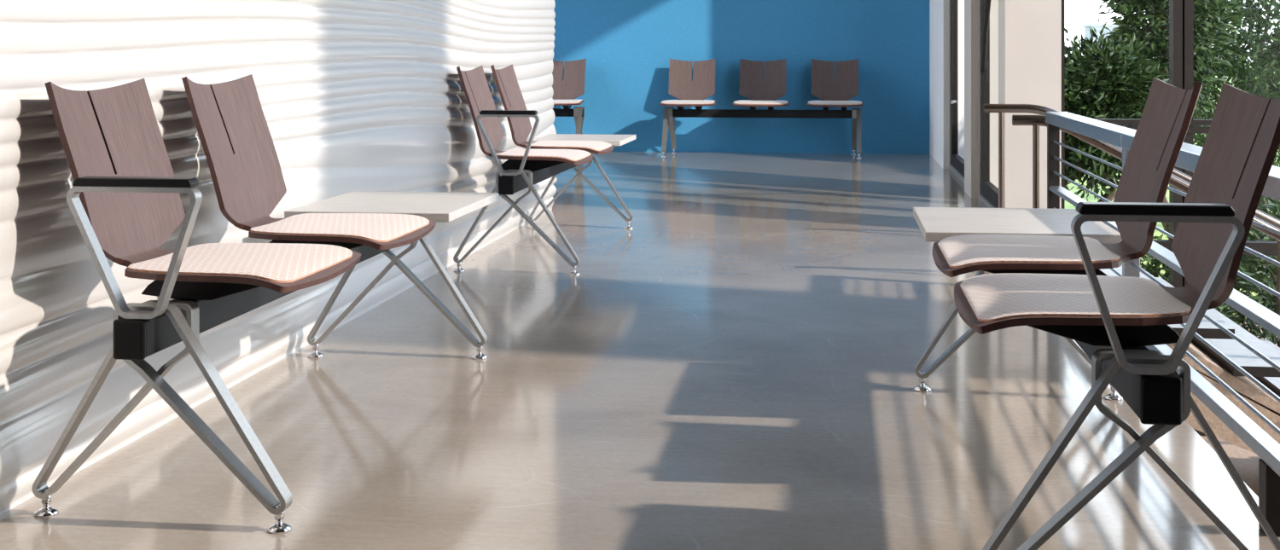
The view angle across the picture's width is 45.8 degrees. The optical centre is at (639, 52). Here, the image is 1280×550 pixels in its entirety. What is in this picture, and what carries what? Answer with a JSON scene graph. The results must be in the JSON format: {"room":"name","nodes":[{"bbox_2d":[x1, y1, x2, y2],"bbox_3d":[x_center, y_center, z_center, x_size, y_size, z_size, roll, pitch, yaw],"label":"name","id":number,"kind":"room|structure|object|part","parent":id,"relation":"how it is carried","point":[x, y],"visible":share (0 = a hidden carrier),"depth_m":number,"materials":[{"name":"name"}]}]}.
{"room":"waiting area","nodes":[
{"label":"waiting area","id":0,"kind":"room"},
{"bbox_2d":[0,0,557,515],"bbox_3d":[-1.272,-1.430,2.811,0.197,4.600,11.250,0,0,7],"label":"wall","id":1,"kind":"structure","parent":0,"point":[354,95],"depth_m":3.86,"materials":[{"name":"white paint"}]},
{"bbox_2d":[0,151,1279,549],"bbox_3d":[-1.275,0.950,5.357,6.100,0.160,16.300,0,0,7],"label":"floor","id":2,"kind":"structure","parent":0,"point":[732,368],"depth_m":3.63,"materials":[{"name":"concrete"}]},
{"bbox_2d":[31,74,498,535],"bbox_3d":[-0.792,0.463,3.612,0.535,0.814,1.808,0,0,7],"label":"bench","id":3,"kind":"object","parent":2,"relation":"on","point":[125,203],"visible":1,"depth_m":3.07,"materials":[{"name":"brown wood"}]},
{"bbox_3d":[-0.914,0.361,2.736,0.245,0.237,0.028,0,0,7],"label":"armrest","id":4,"kind":"part","parent":3,"relation":"part of","materials":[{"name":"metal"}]},
{"bbox_2d":[453,64,635,275],"bbox_3d":[-0.393,0.463,6.772,0.535,0.814,1.808,0,0,7],"label":"bench","id":5,"kind":"object","parent":2,"relation":"on","point":[545,157],"visible":1,"depth_m":6.27,"materials":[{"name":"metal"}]},
{"bbox_3d":[-0.515,0.361,5.896,0.245,0.237,0.028,0,0,7],"label":"armrest","id":6,"kind":"part","parent":5,"relation":"part of","materials":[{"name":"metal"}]},
{"bbox_2d":[552,58,586,133],"bbox_3d":[-1.299,0.463,13.041,1.680,0.814,0.535,0,0,7],"label":"bench","id":7,"kind":"object","parent":2,"relation":"on","point":[572,87],"visible":0.2,"depth_m":13.12,"materials":[{"name":"brown wood"}]},
{"bbox_2d":[659,58,863,158],"bbox_3d":[1.027,0.463,12.741,1.680,0.814,0.535,0,0,7],"label":"bench","id":8,"kind":"object","parent":2,"relation":"on","point":[689,93],"visible":1,"depth_m":12.86,"materials":[{"name":"brown wood"}]},
{"bbox_2d":[977,0,998,208],"bbox_3d":[1.918,-1.430,8.242,0.104,4.600,1.520,0,0,7],"label":"door","id":9,"kind":"structure","parent":2,"relation":"on","point":[987,192],"depth_m":8.80,"materials":[{"name":"grey metal"}]},
{"bbox_3d":[1.890,-0.120,8.271,0.031,0.480,0.567,0,0,9],"label":"closer arm","id":10,"kind":"part","parent":9,"relation":"part of"},
{"bbox_2d":[913,77,1279,549],"bbox_3d":[0.876,0.463,3.142,0.535,0.814,1.813,0,0,7],"label":"bench","id":11,"kind":"object","parent":2,"relation":"on","point":[1044,264],"visible":1,"depth_m":2.55,"materials":[{"name":"brown wood"}]},
{"bbox_3d":[0.772,0.361,2.262,0.245,0.237,0.028,0,0,7],"label":"armrest","id":12,"kind":"part","parent":11,"relation":"part of","materials":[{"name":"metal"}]},
{"bbox_2d":[1045,111,1279,536],"bbox_3d":[1.218,0.543,3.211,0.075,0.653,4.680,0,0,7],"label":"guard railing","id":13,"kind":"object","parent":2,"relation":"on","point":[1248,432],"visible":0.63,"depth_m":3.16,"materials":[{"name":"grey metal"}]},
{"bbox_3d":[1.505,0.564,5.513,0.040,0.612,0.040,0,0,7],"label":"post","id":14,"kind":"part","parent":13,"relation":"part of","materials":[{"name":"grey metal"}]},
{"bbox_3d":[1.422,0.237,4.789,0.075,0.041,1.480,0,0,7],"label":"rail","id":15,"kind":"part","parent":13,"relation":"part of","materials":[{"name":"grey metal"}]},
{"bbox_3d":[1.318,0.564,4.065,0.040,0.612,0.040,0,0,7],"label":"post","id":16,"kind":"part","parent":13,"relation":"part of","materials":[{"name":"grey metal"}]},
{"bbox_3d":[1.211,0.493,3.201,0.042,0.016,4.660,0,0,7],"label":"rail","id":17,"kind":"part","parent":13,"relation":"part of","materials":[{"name":"grey metal"}]},
{"bbox_3d":[1.123,0.237,2.471,0.075,0.041,3.188,0,0,7],"label":"rail","id":18,"kind":"part","parent":13,"relation":"part of","materials":[{"name":"grey metal"}]},
{"bbox_3d":[1.208,0.730,3.202,0.036,0.026,4.660,0,0,7],"label":"rail","id":19,"kind":"part","parent":13,"relation":"part of","materials":[{"name":"grey metal"}]},
{"bbox_3d":[1.145,0.806,2.741,0.036,0.127,0.050,0,0,7],"label":"stub post","id":20,"kind":"part","parent":13,"relation":"part of","materials":[{"name":"black metal"}]},
{"bbox_2d":[552,0,929,154],"bbox_3d":[-0.342,-1.430,13.374,6.300,4.600,0.200,0,0,7],"label":"wall","id":21,"kind":"structure","parent":0,"point":[627,47],"depth_m":13.11,"materials":[{"name":"blue paint"}]},
{"bbox_2d":[929,0,964,168],"bbox_3d":[2.493,-1.430,12.070,0.263,4.600,1.660,0,0,7],"label":"wall","id":22,"kind":"structure","parent":0,"point":[939,9],"depth_m":11.27,"materials":[{"name":"white paint"}]},
{"bbox_2d":[949,0,964,184],"bbox_3d":[2.193,-1.430,10.365,0.102,4.600,1.800,0,0,7],"label":"window","id":23,"kind":"structure","parent":22,"relation":"in","point":[957,163],"depth_m":11.13,"materials":[{"name":"grey metal"}]},
{"bbox_3d":[2.202,0.350,10.632,0.052,0.023,0.112,0,0,7],"label":"handle","id":24,"kind":"part","parent":23,"relation":"part of","materials":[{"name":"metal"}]},
{"bbox_2d":[964,0,998,198],"bbox_3d":[2.128,-1.430,9.224,0.260,4.600,0.480,0,0,7],"label":"trim","id":25,"kind":"structure","parent":0,"point":[970,6],"depth_m":9.00,"materials":[{"name":"paint"}]},
{"bbox_2d":[998,0,1061,209],"bbox_3d":[1.883,-1.430,7.329,0.260,4.600,0.300,0,0,7],"label":"pillar","id":26,"kind":"structure","parent":0,"point":[1030,31],"depth_m":7.18,"materials":[{"name":"paint"}]},
{"label":"outside","id":27,"kind":"structure","parent":0,"visible":0},
{"bbox_2d":[1064,62,1279,317],"bbox_3d":[70.764,1.995,157.742,220.000,0.250,309.000,0,0,7],"label":"lawn","id":28,"kind":"structure","parent":27,"point":[1090,198],"depth_m":19.38,"materials":[{"name":"green plant"}]},
{"bbox_2d":[1082,23,1118,54],"bbox_3d":[76.484,-1.305,246.238,7.500,6.350,8.600,0,0,7],"label":"office tower","id":29,"kind":"structure","parent":28,"relation":"on","point":[1098,27],"depth_m":242.54,"materials":[{"name":"white"}]},
{"bbox_2d":[1093,0,1250,282],"bbox_3d":[4.115,0.292,11.795,1.163,3.180,1.128,0,0,35],"label":"leafy tree","id":30,"kind":"object","parent":28,"relation":"on","point":[1154,33],"visible":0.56,"depth_m":11.62,"materials":[{"name":"green plant"}]},
{"bbox_2d":[1097,0,1279,240],"bbox_3d":[6.096,-0.183,14.915,2.898,4.121,2.983,0,0,-44],"label":"leafy tree","id":31,"kind":"object","parent":28,"relation":"on","point":[1265,63],"visible":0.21,"depth_m":14.24,"materials":[{"name":"green plant"}]},
{"bbox_2d":[1152,154,1279,310],"bbox_3d":[4.431,1.270,10.683,1.528,1.268,1.447,0,0,7],"label":"shrub","id":32,"kind":"object","parent":28,"relation":"on","point":[1269,200],"visible":0.07,"depth_m":10.46,"materials":[{"name":"green plant"}]},
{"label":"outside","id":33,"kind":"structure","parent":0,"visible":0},
{"bbox_2d":[1200,321,1277,497],"bbox_3d":[-0.576,1.970,-4.463,120.000,0.200,31.000,0,0,7],"label":"ground","id":34,"kind":"structure","parent":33,"point":[1246,462],"depth_m":6.91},
{"bbox_2d":[1061,0,1064,209],"bbox_3d":[2.003,-0.930,7.183,0.015,5.600,0.040,0,0,7],"label":"trim","id":35,"kind":"structure","parent":34,"relation":"on","point":[1062,1],"depth_m":7.16,"materials":[{"name":"black metal"}]},
{"bbox_2d":[1064,17,1169,206],"bbox_3d":[3.075,0.818,10.202,1.112,2.131,1.133,0,0,7],"label":"leafy tree","id":36,"kind":"object","parent":34,"relation":"on","point":[1111,83],"visible":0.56,"depth_m":9.93,"materials":[{"name":"green plant"}]},
{"bbox_2d":[1093,0,1277,436],"bbox_3d":[2.782,-0.930,7.415,1.500,5.600,0.100,0,0,7],"label":"window","id":37,"kind":"structure","parent":34,"relation":"on","point":[1181,12],"depth_m":7.39,"materials":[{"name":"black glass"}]},
{"bbox_3d":[2.732,1.830,7.421,1.400,0.080,0.100,0,0,7],"label":"sill","id":38,"kind":"part","parent":37,"relation":"part of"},
{"bbox_2d":[1099,264,1279,453],"bbox_3d":[2.549,1.381,6.225,1.824,1.015,1.300,0,0,7],"label":"staircase","id":39,"kind":"structure","parent":34,"relation":"on","point":[1263,372],"depth_m":5.66,"materials":[{"name":"stone"}]},
{"bbox_2d":[983,104,1279,348],"bbox_3d":[2.713,0.838,6.819,2.282,1.200,0.041,0,0,7],"label":"stair handrail","id":40,"kind":"object","parent":39,"relation":"on","point":[1000,108],"visible":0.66,"depth_m":6.93,"materials":[{"name":"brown metal"}]},
{"bbox_3d":[1.659,0.570,6.955,0.025,0.600,0.025,0,0,7],"label":"post","id":41,"kind":"part","parent":40,"relation":"part of","materials":[{"name":"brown metal"}]},
{"bbox_3d":[2.873,1.114,6.798,0.025,0.648,0.025,0,0,7],"label":"post","id":42,"kind":"part","parent":40,"relation":"part of","materials":[{"name":"grey metal"}]},
{"bbox_2d":[1012,114,1279,241],"bbox_3d":[2.552,0.838,5.609,2.292,1.200,0.041,0,0,7],"label":"stair handrail","id":43,"kind":"object","parent":39,"relation":"on","point":[1036,121],"visible":0.53,"depth_m":5.72,"materials":[{"name":"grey metal"}]},
{"bbox_3d":[1.502,0.570,5.745,0.025,0.600,0.025,0,0,7],"label":"post","id":44,"kind":"part","parent":43,"relation":"part of","materials":[{"name":"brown metal"}]},
{"bbox_2d":[1140,233,1242,325],"bbox_3d":[2.840,1.522,8.644,1.049,0.957,1.024,0,0,7],"label":"shrub","id":45,"kind":"object","parent":34,"relation":"on","point":[1154,270],"visible":0.02,"depth_m":8.47,"materials":[{"name":"green plant"}]},
{"bbox_2d":[1216,196,1279,344],"bbox_3d":[3.918,1.395,8.861,1.300,1.168,1.219,0,0,40],"label":"shrub","id":46,"kind":"object","parent":34,"relation":"on","point":[1249,269],"visible":0.31,"depth_m":8.87,"materials":[{"name":"green plant"}]},
{"bbox_3d":[3.917,1.488,8.871,0.606,0.770,0.529,0,0,7],"label":"stem","id":47,"kind":"part","parent":46,"relation":"part of","materials":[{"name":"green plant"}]}
]}

